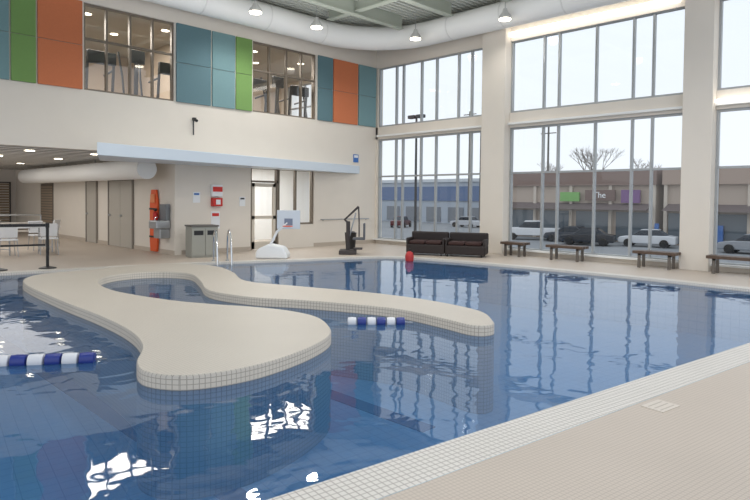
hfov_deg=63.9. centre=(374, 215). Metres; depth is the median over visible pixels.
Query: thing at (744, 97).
linear light
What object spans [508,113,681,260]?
window
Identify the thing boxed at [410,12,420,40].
pendant lamp
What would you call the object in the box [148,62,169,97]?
treadmill
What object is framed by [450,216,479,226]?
car
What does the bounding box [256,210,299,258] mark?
basketball hoop
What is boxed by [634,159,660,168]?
bare tree
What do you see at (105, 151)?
canopy
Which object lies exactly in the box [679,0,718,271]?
column
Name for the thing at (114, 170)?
air duct
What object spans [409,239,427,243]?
seat cushion
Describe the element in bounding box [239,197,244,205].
notice
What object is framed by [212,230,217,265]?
pool handrail
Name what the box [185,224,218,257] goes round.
recycling bin
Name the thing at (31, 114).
wall
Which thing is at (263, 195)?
wall
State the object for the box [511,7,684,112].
window
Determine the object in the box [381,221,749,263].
parking lot
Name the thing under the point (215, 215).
notice
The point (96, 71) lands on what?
wall
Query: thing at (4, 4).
wall panel
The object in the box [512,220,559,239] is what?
pickup truck
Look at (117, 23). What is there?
ceiling
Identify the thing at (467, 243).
seat cushion
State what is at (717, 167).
window
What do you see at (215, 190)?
box
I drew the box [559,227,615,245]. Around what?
car
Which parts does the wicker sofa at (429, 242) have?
armrest, backrest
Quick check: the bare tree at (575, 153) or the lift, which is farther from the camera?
the bare tree at (575, 153)
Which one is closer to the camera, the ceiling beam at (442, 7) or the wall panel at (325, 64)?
the ceiling beam at (442, 7)
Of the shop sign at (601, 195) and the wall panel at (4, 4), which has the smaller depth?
the wall panel at (4, 4)
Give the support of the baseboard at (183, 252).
attached to the wall at (31, 114)
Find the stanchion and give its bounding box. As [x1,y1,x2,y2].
[38,223,56,268]
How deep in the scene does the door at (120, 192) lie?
19.01 m
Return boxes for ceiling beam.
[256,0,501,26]
[301,0,403,29]
[327,0,398,20]
[401,0,452,16]
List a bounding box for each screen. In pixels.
[0,182,10,222]
[41,183,53,223]
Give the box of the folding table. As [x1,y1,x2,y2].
[0,226,59,255]
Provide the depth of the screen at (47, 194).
24.11 m
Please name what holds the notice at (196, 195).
attached to the wall at (31, 114)
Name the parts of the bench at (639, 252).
seat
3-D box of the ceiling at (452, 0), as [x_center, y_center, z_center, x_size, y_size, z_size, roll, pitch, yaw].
[-2.409,-6.297,11.426,18.900,0.100,11.900,-1,2,-45]
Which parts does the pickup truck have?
cabin glass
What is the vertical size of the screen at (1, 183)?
2.200 m
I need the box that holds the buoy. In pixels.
[405,248,413,261]
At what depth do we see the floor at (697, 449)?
4.00 m
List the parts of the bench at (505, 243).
seat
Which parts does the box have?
sign plate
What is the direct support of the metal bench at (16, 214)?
on the floor at (697, 449)
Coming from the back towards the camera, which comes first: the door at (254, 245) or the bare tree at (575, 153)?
the bare tree at (575, 153)
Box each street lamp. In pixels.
[408,114,425,121]
[414,138,416,230]
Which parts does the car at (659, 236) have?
cabin glass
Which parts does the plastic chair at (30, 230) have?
backrest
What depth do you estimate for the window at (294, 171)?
19.57 m
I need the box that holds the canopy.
[97,142,359,173]
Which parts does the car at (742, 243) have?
cabin glass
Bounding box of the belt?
[0,224,44,246]
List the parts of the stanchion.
post, post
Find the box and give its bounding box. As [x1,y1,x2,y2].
[210,185,222,205]
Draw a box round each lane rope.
[0,352,106,370]
[340,317,412,327]
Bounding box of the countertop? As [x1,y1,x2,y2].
[185,224,218,226]
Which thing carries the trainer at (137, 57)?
on the floor
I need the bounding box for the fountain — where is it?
[149,204,170,238]
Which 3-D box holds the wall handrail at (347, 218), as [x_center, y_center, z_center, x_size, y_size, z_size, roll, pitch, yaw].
[-1.031,0.123,20.982,2.236,0.076,0.098,-1,2,-45]
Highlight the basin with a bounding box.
[149,220,170,228]
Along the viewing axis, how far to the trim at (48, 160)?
18.43 m
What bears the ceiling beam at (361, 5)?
attached to the ceiling at (452, 0)
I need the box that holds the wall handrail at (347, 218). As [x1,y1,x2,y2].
[320,218,368,219]
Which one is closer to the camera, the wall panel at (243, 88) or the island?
the island
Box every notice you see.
[193,192,199,202]
[211,211,219,227]
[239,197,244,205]
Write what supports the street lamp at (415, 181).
on the parking lot at (617, 248)
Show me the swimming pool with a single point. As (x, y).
(572, 348)
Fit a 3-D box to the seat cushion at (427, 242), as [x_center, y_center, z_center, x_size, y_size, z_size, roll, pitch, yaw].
[1.749,0.762,17.429,0.465,0.100,0.570,1,2,19]
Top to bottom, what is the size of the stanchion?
1.000 m
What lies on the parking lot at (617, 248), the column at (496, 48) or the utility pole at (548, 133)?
the utility pole at (548, 133)
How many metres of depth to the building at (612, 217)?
58.13 m
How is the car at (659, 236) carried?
on the parking lot at (617, 248)
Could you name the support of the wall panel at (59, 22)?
attached to the wall at (31, 114)
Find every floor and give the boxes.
[0,232,749,499]
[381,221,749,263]
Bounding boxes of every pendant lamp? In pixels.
[249,0,261,14]
[311,5,321,29]
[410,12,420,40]
[499,2,510,21]
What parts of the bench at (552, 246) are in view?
seat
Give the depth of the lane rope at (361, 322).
7.91 m
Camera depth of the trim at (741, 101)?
16.39 m
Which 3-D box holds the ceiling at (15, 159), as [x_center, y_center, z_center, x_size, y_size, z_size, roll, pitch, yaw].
[-13.610,-1.912,19.457,23.300,0.150,15.150,-1,2,-45]
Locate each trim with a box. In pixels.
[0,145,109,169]
[372,238,749,268]
[376,100,749,136]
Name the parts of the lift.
plate, seat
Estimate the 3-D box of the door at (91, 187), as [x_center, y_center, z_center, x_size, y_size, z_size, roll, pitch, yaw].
[-9.828,-0.164,20.795,0.122,2.160,1.020,-1,2,-45]
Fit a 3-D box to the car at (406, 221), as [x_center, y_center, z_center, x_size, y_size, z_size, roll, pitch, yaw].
[3.534,0.764,81.389,2.000,1.498,4.442,1,2,18]
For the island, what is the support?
on the swimming pool
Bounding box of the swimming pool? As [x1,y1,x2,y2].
[0,256,749,499]
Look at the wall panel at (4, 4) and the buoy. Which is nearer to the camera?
the wall panel at (4, 4)
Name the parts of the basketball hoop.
arm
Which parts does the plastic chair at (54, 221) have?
backrest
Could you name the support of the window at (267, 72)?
in the wall at (31, 114)
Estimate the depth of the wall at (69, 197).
21.36 m
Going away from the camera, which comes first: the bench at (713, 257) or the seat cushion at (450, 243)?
the bench at (713, 257)
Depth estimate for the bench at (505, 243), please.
17.26 m
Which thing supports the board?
attached to the wall at (69, 197)
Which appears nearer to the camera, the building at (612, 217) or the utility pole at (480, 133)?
the building at (612, 217)
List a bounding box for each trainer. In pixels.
[117,49,144,95]
[260,76,283,113]
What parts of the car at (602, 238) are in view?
cabin glass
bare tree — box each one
[569,147,604,169]
[579,149,623,169]
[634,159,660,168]
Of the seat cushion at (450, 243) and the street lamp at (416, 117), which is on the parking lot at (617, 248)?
the street lamp at (416, 117)
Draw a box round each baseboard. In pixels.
[18,229,174,254]
[181,240,374,254]
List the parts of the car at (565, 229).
cabin glass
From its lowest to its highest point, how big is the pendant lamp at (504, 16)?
0.910 m
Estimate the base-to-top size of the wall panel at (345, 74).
2.140 m
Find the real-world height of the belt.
0.485 m
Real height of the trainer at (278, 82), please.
1.857 m
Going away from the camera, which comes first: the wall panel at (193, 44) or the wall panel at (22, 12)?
the wall panel at (22, 12)
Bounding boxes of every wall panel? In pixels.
[0,0,8,79]
[10,0,35,82]
[37,0,82,88]
[176,23,210,105]
[212,31,234,108]
[235,36,251,110]
[317,55,332,121]
[333,59,357,124]
[358,64,375,126]
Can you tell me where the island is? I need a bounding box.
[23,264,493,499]
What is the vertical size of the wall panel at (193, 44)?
2.140 m
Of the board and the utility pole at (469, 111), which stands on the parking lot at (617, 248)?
the utility pole at (469, 111)
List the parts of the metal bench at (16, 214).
rail, seat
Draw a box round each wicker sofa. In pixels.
[406,231,449,255]
[445,232,488,257]
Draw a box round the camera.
[192,117,197,134]
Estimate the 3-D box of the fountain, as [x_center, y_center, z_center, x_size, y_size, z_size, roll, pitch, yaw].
[-5.991,0.145,16.721,0.420,0.950,0.500,-1,2,-45]
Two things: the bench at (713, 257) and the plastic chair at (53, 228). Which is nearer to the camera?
the bench at (713, 257)
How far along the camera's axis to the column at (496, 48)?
18.03 m
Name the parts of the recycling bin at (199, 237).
door, door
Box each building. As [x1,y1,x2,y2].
[382,178,478,223]
[512,170,663,241]
[662,168,749,244]
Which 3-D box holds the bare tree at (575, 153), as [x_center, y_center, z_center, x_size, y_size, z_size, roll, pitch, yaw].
[27.551,-3.714,78.371,5.317,11.125,3.975,0,2,-18]
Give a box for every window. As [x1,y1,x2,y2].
[84,3,172,100]
[253,41,314,119]
[278,170,312,223]
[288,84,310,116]
[378,131,480,239]
[379,48,481,126]
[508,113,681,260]
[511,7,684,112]
[713,107,749,265]
[717,0,749,89]
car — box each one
[390,216,410,227]
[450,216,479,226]
[544,226,589,243]
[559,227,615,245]
[618,229,677,247]
[717,234,749,252]
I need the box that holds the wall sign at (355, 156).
[353,154,358,161]
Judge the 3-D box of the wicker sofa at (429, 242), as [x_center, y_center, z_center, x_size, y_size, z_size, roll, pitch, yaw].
[1.549,0.796,17.563,1.130,0.660,0.730,1,2,19]
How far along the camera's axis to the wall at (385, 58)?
17.26 m
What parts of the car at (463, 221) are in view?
cabin glass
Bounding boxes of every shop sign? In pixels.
[560,192,579,200]
[585,190,615,200]
[621,190,640,202]
[717,226,723,241]
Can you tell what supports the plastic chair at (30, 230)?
on the floor at (697, 449)
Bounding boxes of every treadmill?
[85,49,115,91]
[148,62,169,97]
[253,78,266,111]
[279,85,308,116]
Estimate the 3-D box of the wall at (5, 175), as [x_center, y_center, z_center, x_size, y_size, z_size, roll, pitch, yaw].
[-21.809,-0.623,22.165,15.500,2.750,0.200,-1,2,-45]
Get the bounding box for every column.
[480,27,510,253]
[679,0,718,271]
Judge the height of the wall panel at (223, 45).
2.140 m
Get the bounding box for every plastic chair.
[0,227,18,256]
[28,221,49,250]
[38,223,58,254]
[40,220,60,245]
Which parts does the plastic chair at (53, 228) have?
seat, backrest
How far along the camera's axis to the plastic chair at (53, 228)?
16.31 m
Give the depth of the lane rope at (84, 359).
5.89 m
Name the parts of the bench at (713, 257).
seat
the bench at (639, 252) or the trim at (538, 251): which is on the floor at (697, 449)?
the bench at (639, 252)
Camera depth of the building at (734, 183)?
49.83 m
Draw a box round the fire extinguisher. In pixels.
[153,209,159,219]
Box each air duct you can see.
[18,160,156,183]
[143,0,629,50]
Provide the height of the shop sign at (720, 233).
1.400 m
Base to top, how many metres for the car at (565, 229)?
1.498 m
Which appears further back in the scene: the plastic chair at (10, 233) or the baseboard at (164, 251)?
the baseboard at (164, 251)
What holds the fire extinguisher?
attached to the wall at (69, 197)
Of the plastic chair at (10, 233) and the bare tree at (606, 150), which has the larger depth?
the bare tree at (606, 150)
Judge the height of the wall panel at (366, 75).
2.140 m
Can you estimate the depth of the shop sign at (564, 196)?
59.25 m
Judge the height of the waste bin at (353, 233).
0.560 m
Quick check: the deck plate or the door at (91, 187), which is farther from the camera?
the door at (91, 187)
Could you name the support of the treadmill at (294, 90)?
on the floor
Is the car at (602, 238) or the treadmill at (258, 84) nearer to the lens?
the treadmill at (258, 84)
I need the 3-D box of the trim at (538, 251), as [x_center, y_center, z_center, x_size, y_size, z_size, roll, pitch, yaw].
[6.523,1.092,15.478,0.120,0.050,18.600,-1,2,-45]
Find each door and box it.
[85,181,97,242]
[108,180,133,248]
[251,168,278,249]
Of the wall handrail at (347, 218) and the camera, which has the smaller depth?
the camera
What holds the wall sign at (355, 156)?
attached to the wall at (31, 114)
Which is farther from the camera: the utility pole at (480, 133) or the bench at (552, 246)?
the utility pole at (480, 133)
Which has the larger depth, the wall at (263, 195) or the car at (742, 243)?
the car at (742, 243)
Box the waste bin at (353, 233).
[344,231,356,248]
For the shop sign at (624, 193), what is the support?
attached to the building at (612, 217)
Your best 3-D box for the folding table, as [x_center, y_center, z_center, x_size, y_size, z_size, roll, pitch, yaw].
[-9.695,0.659,16.645,0.760,0.750,1.600,1,2,28]
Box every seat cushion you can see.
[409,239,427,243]
[425,240,441,244]
[448,241,466,245]
[465,241,482,245]
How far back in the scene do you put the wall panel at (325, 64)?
20.17 m
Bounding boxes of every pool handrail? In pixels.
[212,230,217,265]
[225,230,232,264]
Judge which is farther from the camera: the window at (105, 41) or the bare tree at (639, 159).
the bare tree at (639, 159)
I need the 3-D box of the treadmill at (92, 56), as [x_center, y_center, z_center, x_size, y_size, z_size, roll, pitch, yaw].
[-7.583,-3.438,16.017,0.740,1.620,1.650,-1,2,-45]
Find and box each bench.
[0,214,44,242]
[500,241,529,256]
[545,244,588,261]
[632,250,680,269]
[706,254,749,273]
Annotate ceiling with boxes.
[0,145,99,169]
[85,6,311,83]
[390,0,499,15]
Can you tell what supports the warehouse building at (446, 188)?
on the parking lot at (617, 248)
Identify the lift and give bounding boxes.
[339,206,364,254]
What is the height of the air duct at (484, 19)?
0.776 m
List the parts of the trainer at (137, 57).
swing arm, swing arm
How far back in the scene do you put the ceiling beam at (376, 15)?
18.11 m
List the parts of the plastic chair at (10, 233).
seat, backrest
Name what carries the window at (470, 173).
in the wall at (385, 58)
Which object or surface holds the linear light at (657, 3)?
attached to the wall at (385, 58)
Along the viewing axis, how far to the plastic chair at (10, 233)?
15.56 m
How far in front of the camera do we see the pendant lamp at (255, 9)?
16.14 m
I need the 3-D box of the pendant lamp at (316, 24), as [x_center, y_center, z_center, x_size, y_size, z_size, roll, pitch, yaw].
[-1.706,-5.957,17.589,0.336,0.910,0.336,-1,2,-45]
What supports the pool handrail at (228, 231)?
attached to the floor at (697, 449)
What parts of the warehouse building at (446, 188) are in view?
loading door, loading door, loading door, loading door, loading door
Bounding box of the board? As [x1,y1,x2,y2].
[149,190,158,251]
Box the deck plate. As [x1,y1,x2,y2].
[641,399,679,412]
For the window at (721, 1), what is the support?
in the wall at (385, 58)
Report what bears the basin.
in the fountain
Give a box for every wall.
[0,0,376,254]
[0,170,15,221]
[16,161,170,249]
[85,44,281,113]
[252,169,309,239]
[281,0,749,273]
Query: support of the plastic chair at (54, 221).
on the floor at (697, 449)
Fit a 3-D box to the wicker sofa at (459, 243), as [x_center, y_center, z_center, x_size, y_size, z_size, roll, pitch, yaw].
[2.630,0.818,17.189,1.130,0.660,0.730,1,2,19]
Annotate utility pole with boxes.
[464,111,476,225]
[479,133,480,219]
[541,127,555,170]
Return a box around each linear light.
[509,0,680,36]
[717,96,749,102]
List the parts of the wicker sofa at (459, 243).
armrest, backrest, armrest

